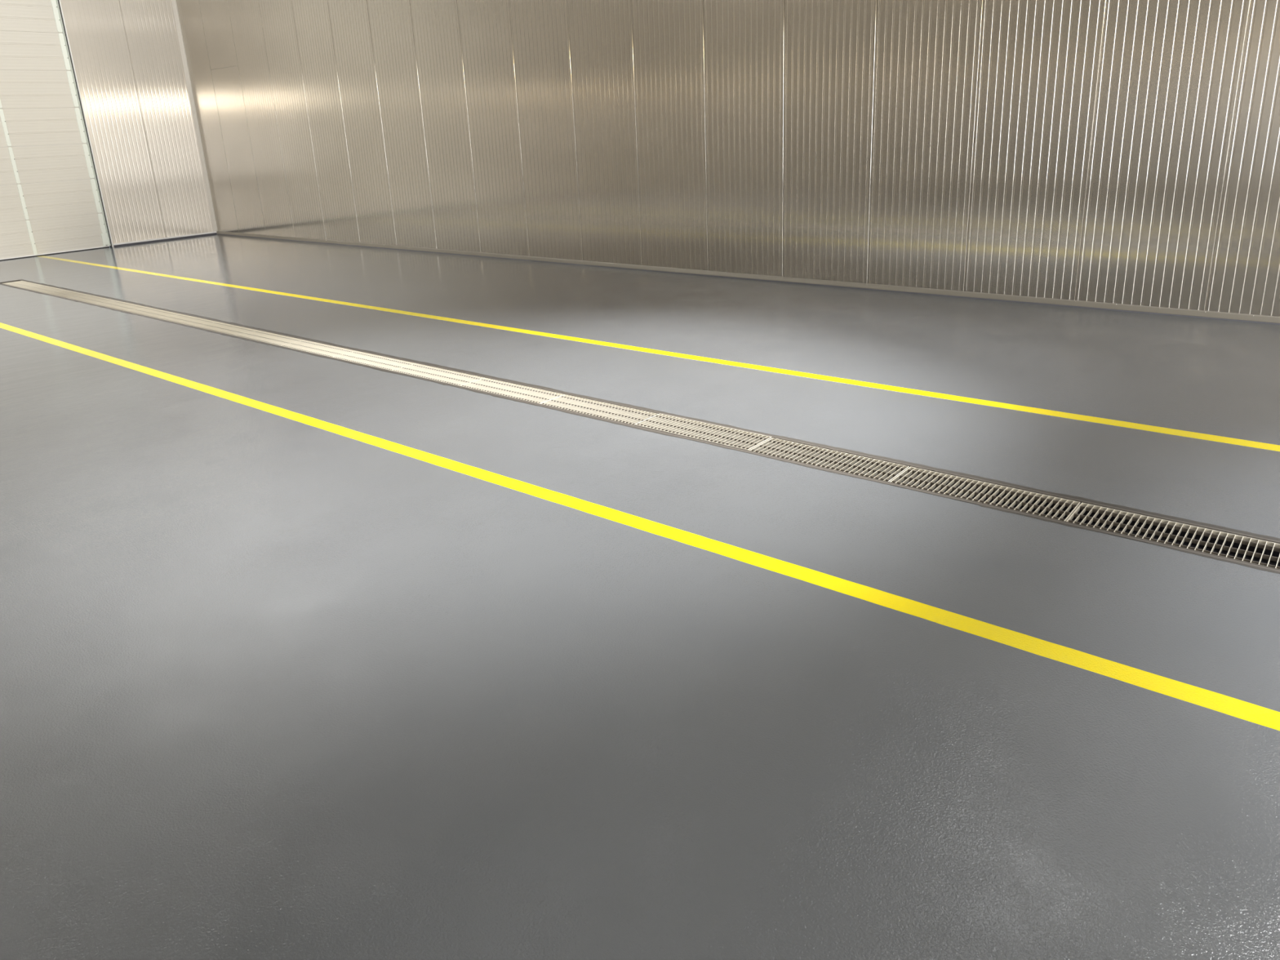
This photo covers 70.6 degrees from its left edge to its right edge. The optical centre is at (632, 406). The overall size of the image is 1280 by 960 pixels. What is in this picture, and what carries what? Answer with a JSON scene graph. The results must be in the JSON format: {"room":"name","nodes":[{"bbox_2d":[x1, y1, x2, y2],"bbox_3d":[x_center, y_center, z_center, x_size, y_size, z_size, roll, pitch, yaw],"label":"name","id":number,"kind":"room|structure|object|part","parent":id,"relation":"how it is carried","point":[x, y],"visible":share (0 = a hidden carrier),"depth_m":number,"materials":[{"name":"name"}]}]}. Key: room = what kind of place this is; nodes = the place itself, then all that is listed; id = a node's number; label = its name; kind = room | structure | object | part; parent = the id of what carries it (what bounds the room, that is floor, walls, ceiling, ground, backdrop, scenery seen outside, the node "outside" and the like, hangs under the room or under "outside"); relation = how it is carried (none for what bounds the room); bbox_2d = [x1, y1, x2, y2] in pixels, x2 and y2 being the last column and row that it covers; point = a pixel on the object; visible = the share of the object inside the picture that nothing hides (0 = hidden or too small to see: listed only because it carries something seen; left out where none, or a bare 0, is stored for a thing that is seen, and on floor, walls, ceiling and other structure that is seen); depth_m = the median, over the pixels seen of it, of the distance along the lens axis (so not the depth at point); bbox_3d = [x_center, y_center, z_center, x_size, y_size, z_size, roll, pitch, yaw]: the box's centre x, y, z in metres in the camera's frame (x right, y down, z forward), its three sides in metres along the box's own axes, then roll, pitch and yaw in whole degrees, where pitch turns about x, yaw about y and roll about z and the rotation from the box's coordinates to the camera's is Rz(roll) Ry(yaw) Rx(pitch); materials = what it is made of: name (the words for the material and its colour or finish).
{"room":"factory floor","nodes":[
{"label":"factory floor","id":0,"kind":"room"},
{"bbox_2d":[60,0,217,244],"bbox_3d":[-9.966,-6.923,17.881,0.120,7.200,2.179,12,23,38],"label":"wall","id":1,"kind":"structure","parent":0,"point":[126,54],"depth_m":18.14,"materials":[{"name":"metal"}]},
{"bbox_2d":[58,0,113,247],"bbox_3d":[-10.607,-6.632,17.054,0.032,7.200,0.018,12,23,38],"label":"trim","id":2,"kind":"structure","parent":1,"relation":"attached to","point":[60,6],"depth_m":17.40,"materials":[{"name":"white metal"}]},
{"bbox_2d":[113,231,216,246],"bbox_3d":[-9.753,-3.510,18.912,0.017,0.058,2.119,12,23,38],"label":"baseboard","id":3,"kind":"structure","parent":1,"relation":"attached to","point":[209,233],"depth_m":18.85,"materials":[{"name":"white metal"}]},
{"bbox_2d":[171,0,217,231],"bbox_3d":[-9.242,-7.210,18.586,0.029,7.142,0.086,12,23,38],"label":"trim","id":4,"kind":"structure","parent":1,"relation":"attached to","point":[173,2],"depth_m":18.93,"materials":[{"name":"white metal"}]},
{"bbox_2d":[0,234,1279,959],"bbox_3d":[-2.045,0.309,6.242,29.384,0.300,13.079,12,23,38],"label":"floor","id":5,"kind":"structure","parent":0,"point":[273,686],"depth_m":3.58,"materials":[{"name":"grey concrete"}]},
{"bbox_2d":[0,322,1279,730],"bbox_3d":[-2.054,0.155,6.232,28.634,0.001,0.112,12,23,38],"label":"floor line","id":6,"kind":"object","parent":5,"relation":"on","point":[1228,705],"depth_m":3.95,"materials":[{"name":"yellow paint"}]},
{"bbox_2d":[0,279,1279,573],"bbox_3d":[-2.071,-0.301,7.897,19.870,0.137,0.394,12,23,38],"label":"channel","id":7,"kind":"object","parent":5,"relation":"in","point":[1081,500],"visible":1,"depth_m":4.94,"materials":[{"name":"grey metal"}]},
{"bbox_2d":[2,280,41,288],"bbox_3d":[-9.240,-1.835,13.658,0.893,0.024,0.275,12,23,38],"label":"drain grating","id":8,"kind":"object","parent":7,"relation":"in","point":[22,284],"visible":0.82,"depth_m":13.66,"materials":[{"name":"silver metal"}]},
{"bbox_2d":[24,284,63,293],"bbox_3d":[-8.548,-1.691,13.100,0.893,0.024,0.275,12,23,38],"label":"drain grating","id":9,"kind":"object","parent":7,"relation":"in","point":[44,289],"visible":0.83,"depth_m":13.10,"materials":[{"name":"silver metal"}]},
{"bbox_2d":[46,289,90,298],"bbox_3d":[-7.857,-1.548,12.542,0.893,0.024,0.275,12,23,38],"label":"drain grating","id":10,"kind":"object","parent":7,"relation":"in","point":[66,294],"visible":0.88,"depth_m":12.54,"materials":[{"name":"silver metal"}]},
{"bbox_2d":[70,295,117,304],"bbox_3d":[-7.165,-1.405,11.984,0.893,0.024,0.275,12,23,38],"label":"drain grating","id":11,"kind":"object","parent":7,"relation":"in","point":[94,300],"visible":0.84,"depth_m":11.98,"materials":[{"name":"silver metal"}]},
{"bbox_2d":[97,301,146,311],"bbox_3d":[-6.474,-1.262,11.426,0.893,0.024,0.275,12,23,38],"label":"drain grating","id":12,"kind":"object","parent":7,"relation":"in","point":[120,305],"visible":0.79,"depth_m":11.42,"materials":[{"name":"silver metal"}]},
{"bbox_2d":[126,306,180,318],"bbox_3d":[-5.782,-1.118,10.868,0.893,0.024,0.275,12,23,38],"label":"drain grating","id":13,"kind":"object","parent":7,"relation":"in","point":[150,312],"visible":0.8,"depth_m":10.86,"materials":[{"name":"silver metal"}]},
{"bbox_2d":[159,314,216,326],"bbox_3d":[-5.091,-0.975,10.310,0.893,0.024,0.275,12,23,38],"label":"drain grating","id":14,"kind":"object","parent":7,"relation":"in","point":[180,318],"visible":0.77,"depth_m":10.31,"materials":[{"name":"silver metal"}]},
{"bbox_2d":[195,321,258,335],"bbox_3d":[-4.399,-0.832,9.752,0.893,0.024,0.275,12,23,38],"label":"drain grating","id":15,"kind":"object","parent":7,"relation":"in","point":[222,327],"visible":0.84,"depth_m":9.75,"materials":[{"name":"silver metal"}]},
{"bbox_2d":[235,330,304,345],"bbox_3d":[-3.708,-0.688,9.194,0.893,0.024,0.275,12,23,38],"label":"drain grating","id":16,"kind":"object","parent":7,"relation":"in","point":[260,335],"visible":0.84,"depth_m":9.19,"materials":[{"name":"silver metal"}]},
{"bbox_2d":[280,339,355,357],"bbox_3d":[-3.016,-0.545,8.636,0.893,0.024,0.275,12,23,38],"label":"drain grating","id":17,"kind":"object","parent":7,"relation":"in","point":[313,347],"visible":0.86,"depth_m":8.63,"materials":[{"name":"silver metal"}]},
{"bbox_2d":[332,351,415,370],"bbox_3d":[-2.325,-0.402,8.078,0.893,0.024,0.275,12,23,38],"label":"drain grating","id":18,"kind":"object","parent":7,"relation":"in","point":[362,357],"visible":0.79,"depth_m":8.07,"materials":[{"name":"silver metal"}]},
{"bbox_3d":[-2.393,-0.374,8.000,0.885,0.020,0.003,12,23,38],"label":"rod","id":19,"kind":"part","parent":18,"relation":"part of","materials":[{"name":"grey metal"}]},
{"bbox_3d":[-2.334,-0.399,8.068,0.885,0.020,0.003,12,23,38],"label":"rod","id":20,"kind":"part","parent":18,"relation":"part of","materials":[{"name":"grey metal"}]},
{"bbox_3d":[-2.264,-0.427,8.147,0.885,0.020,0.003,12,23,38],"label":"rod","id":21,"kind":"part","parent":18,"relation":"part of","materials":[{"name":"grey metal"}]},
{"bbox_2d":[391,363,484,386],"bbox_3d":[-1.633,-0.258,7.520,0.893,0.024,0.275,12,23,38],"label":"drain grating","id":22,"kind":"object","parent":7,"relation":"in","point":[452,377],"visible":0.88,"depth_m":7.51,"materials":[{"name":"silver metal"}]},
{"bbox_3d":[-1.702,-0.231,7.442,0.885,0.020,0.003,12,23,38],"label":"rod","id":23,"kind":"part","parent":22,"relation":"part of","materials":[{"name":"grey metal"}]},
{"bbox_3d":[-1.643,-0.255,7.510,0.885,0.020,0.003,12,23,38],"label":"rod","id":24,"kind":"part","parent":22,"relation":"part of","materials":[{"name":"grey metal"}]},
{"bbox_3d":[-1.573,-0.283,7.589,0.885,0.020,0.003,12,23,38],"label":"rod","id":25,"kind":"part","parent":22,"relation":"part of","materials":[{"name":"grey metal"}]},
{"bbox_2d":[459,377,564,403],"bbox_3d":[-0.942,-0.115,6.962,0.893,0.024,0.275,12,23,38],"label":"drain grating","id":26,"kind":"object","parent":7,"relation":"in","point":[486,384],"visible":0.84,"depth_m":6.96,"materials":[{"name":"beige"}]},
{"bbox_3d":[-1.010,-0.088,6.884,0.885,0.020,0.003,12,23,38],"label":"rod","id":27,"kind":"part","parent":26,"relation":"part of","materials":[{"name":"grey metal"}]},
{"bbox_3d":[-0.951,-0.112,6.952,0.885,0.020,0.003,12,23,38],"label":"rod","id":28,"kind":"part","parent":26,"relation":"part of","materials":[{"name":"grey metal"}]},
{"bbox_3d":[-0.881,-0.140,7.031,0.885,0.020,0.003,12,23,38],"label":"rod","id":29,"kind":"part","parent":26,"relation":"part of","materials":[{"name":"grey metal"}]},
{"bbox_2d":[539,394,657,424],"bbox_3d":[-0.250,0.028,6.404,0.893,0.024,0.275,12,23,38],"label":"drain grating","id":30,"kind":"object","parent":7,"relation":"in","point":[592,407],"visible":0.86,"depth_m":6.40,"materials":[{"name":"beige"}]},
{"bbox_3d":[-0.319,0.055,6.326,0.885,0.020,0.003,12,23,38],"label":"rod","id":31,"kind":"part","parent":30,"relation":"part of","materials":[{"name":"grey metal"}]},
{"bbox_3d":[-0.260,0.031,6.394,0.885,0.020,0.003,12,23,38],"label":"rod","id":32,"kind":"part","parent":30,"relation":"part of","materials":[{"name":"grey metal"}]},
{"bbox_3d":[-0.190,0.003,6.473,0.885,0.020,0.003,12,23,38],"label":"rod","id":33,"kind":"part","parent":30,"relation":"part of","materials":[{"name":"grey metal"}]},
{"bbox_2d":[634,413,772,450],"bbox_3d":[0.441,0.167,5.845,0.893,0.024,0.275,12,23,38],"label":"drain grating","id":34,"kind":"object","parent":7,"relation":"in","point":[744,440],"visible":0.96,"depth_m":5.83,"materials":[{"name":"beige"}]},
{"bbox_3d":[0.372,0.194,5.767,0.885,0.020,0.003,12,23,38],"label":"rod","id":35,"kind":"part","parent":34,"relation":"part of","materials":[{"name":"grey metal"}]},
{"bbox_3d":[0.432,0.170,5.834,0.885,0.020,0.003,12,23,38],"label":"rod","id":36,"kind":"part","parent":34,"relation":"part of","materials":[{"name":"grey metal"}]},
{"bbox_3d":[0.501,0.142,5.913,0.885,0.020,0.003,12,23,38],"label":"rod","id":37,"kind":"part","parent":34,"relation":"part of","materials":[{"name":"grey metal"}]},
{"bbox_2d":[750,437,909,481],"bbox_3d":[1.133,0.315,5.289,0.893,0.024,0.275,12,23,38],"label":"drain grating","id":38,"kind":"object","parent":7,"relation":"in","point":[822,457],"visible":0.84,"depth_m":5.29,"materials":[{"name":"beige"}]},
{"bbox_3d":[1.064,0.342,5.210,0.885,0.020,0.003,12,23,38],"label":"rod","id":39,"kind":"part","parent":38,"relation":"part of","materials":[{"name":"grey metal"}]},
{"bbox_3d":[1.123,0.318,5.278,0.885,0.020,0.003,12,23,38],"label":"rod","id":40,"kind":"part","parent":38,"relation":"part of","materials":[{"name":"grey metal"}]},
{"bbox_3d":[1.193,0.290,5.357,0.885,0.020,0.003,12,23,38],"label":"rod","id":41,"kind":"part","parent":38,"relation":"part of","materials":[{"name":"grey metal"}]},
{"bbox_2d":[889,466,1079,521],"bbox_3d":[1.824,0.458,4.731,0.893,0.024,0.275,12,23,38],"label":"drain grating","id":42,"kind":"object","parent":7,"relation":"in","point":[1058,501],"visible":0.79,"depth_m":4.74,"materials":[{"name":"beige"}]},
{"bbox_3d":[1.756,0.485,4.653,0.885,0.020,0.003,12,23,38],"label":"rod","id":43,"kind":"part","parent":42,"relation":"part of","materials":[{"name":"grey metal"}]},
{"bbox_3d":[1.815,0.461,4.720,0.885,0.020,0.003,12,23,38],"label":"rod","id":44,"kind":"part","parent":42,"relation":"part of","materials":[{"name":"grey metal"}]},
{"bbox_3d":[1.885,0.433,4.799,0.885,0.020,0.003,12,23,38],"label":"rod","id":45,"kind":"part","parent":42,"relation":"part of","materials":[{"name":"grey metal"}]},
{"bbox_2d":[1066,502,1279,568],"bbox_3d":[2.516,0.602,4.173,0.893,0.024,0.275,12,23,38],"label":"drain grating","id":46,"kind":"object","parent":7,"relation":"in","point":[1217,535],"visible":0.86,"depth_m":4.20,"materials":[{"name":"beige"}]},
{"bbox_3d":[2.576,0.576,4.241,0.885,0.020,0.003,12,23,38],"label":"rod","id":47,"kind":"part","parent":46,"relation":"part of","materials":[{"name":"grey metal"}]},
{"bbox_2d":[38,255,1279,451],"bbox_3d":[-0.254,-0.574,8.275,28.634,0.001,0.112,12,23,38],"label":"floor line","id":48,"kind":"object","parent":5,"relation":"on","point":[1086,418],"depth_m":6.92,"materials":[{"name":"yellow paint"}]},
{"bbox_2d":[176,0,1279,316],"bbox_3d":[1.872,-4.919,9.755,28.784,7.200,0.121,12,23,38],"label":"wall","id":49,"kind":"structure","parent":0,"point":[1125,152],"depth_m":10.47,"materials":[{"name":"metal"}]},
{"bbox_2d":[216,231,1279,324],"bbox_3d":[1.987,-1.495,10.761,28.764,0.060,0.050,12,23,38],"label":"baseboard","id":50,"kind":"structure","parent":49,"relation":"attached to","point":[1039,300],"depth_m":10.29,"materials":[{"name":"grey metal"}]},
{"bbox_3d":[-12.562,-8.454,14.270,0.120,1.880,5.580,12,23,38],"label":"wall","id":51,"kind":"structure","parent":0,"visible":0},
{"bbox_2d":[0,0,111,260],"bbox_3d":[-12.377,-5.019,15.332,0.090,5.320,5.570,12,23,38],"label":"door","id":52,"kind":"structure","parent":51,"relation":"in","point":[41,106],"depth_m":16.91,"materials":[{"name":"white"}]},
{"bbox_3d":[-12.267,-2.505,16.122,0.032,0.016,5.505,12,23,38],"label":"rail","id":53,"kind":"part","parent":52,"relation":"part of","materials":[{"name":"white"}]}
]}

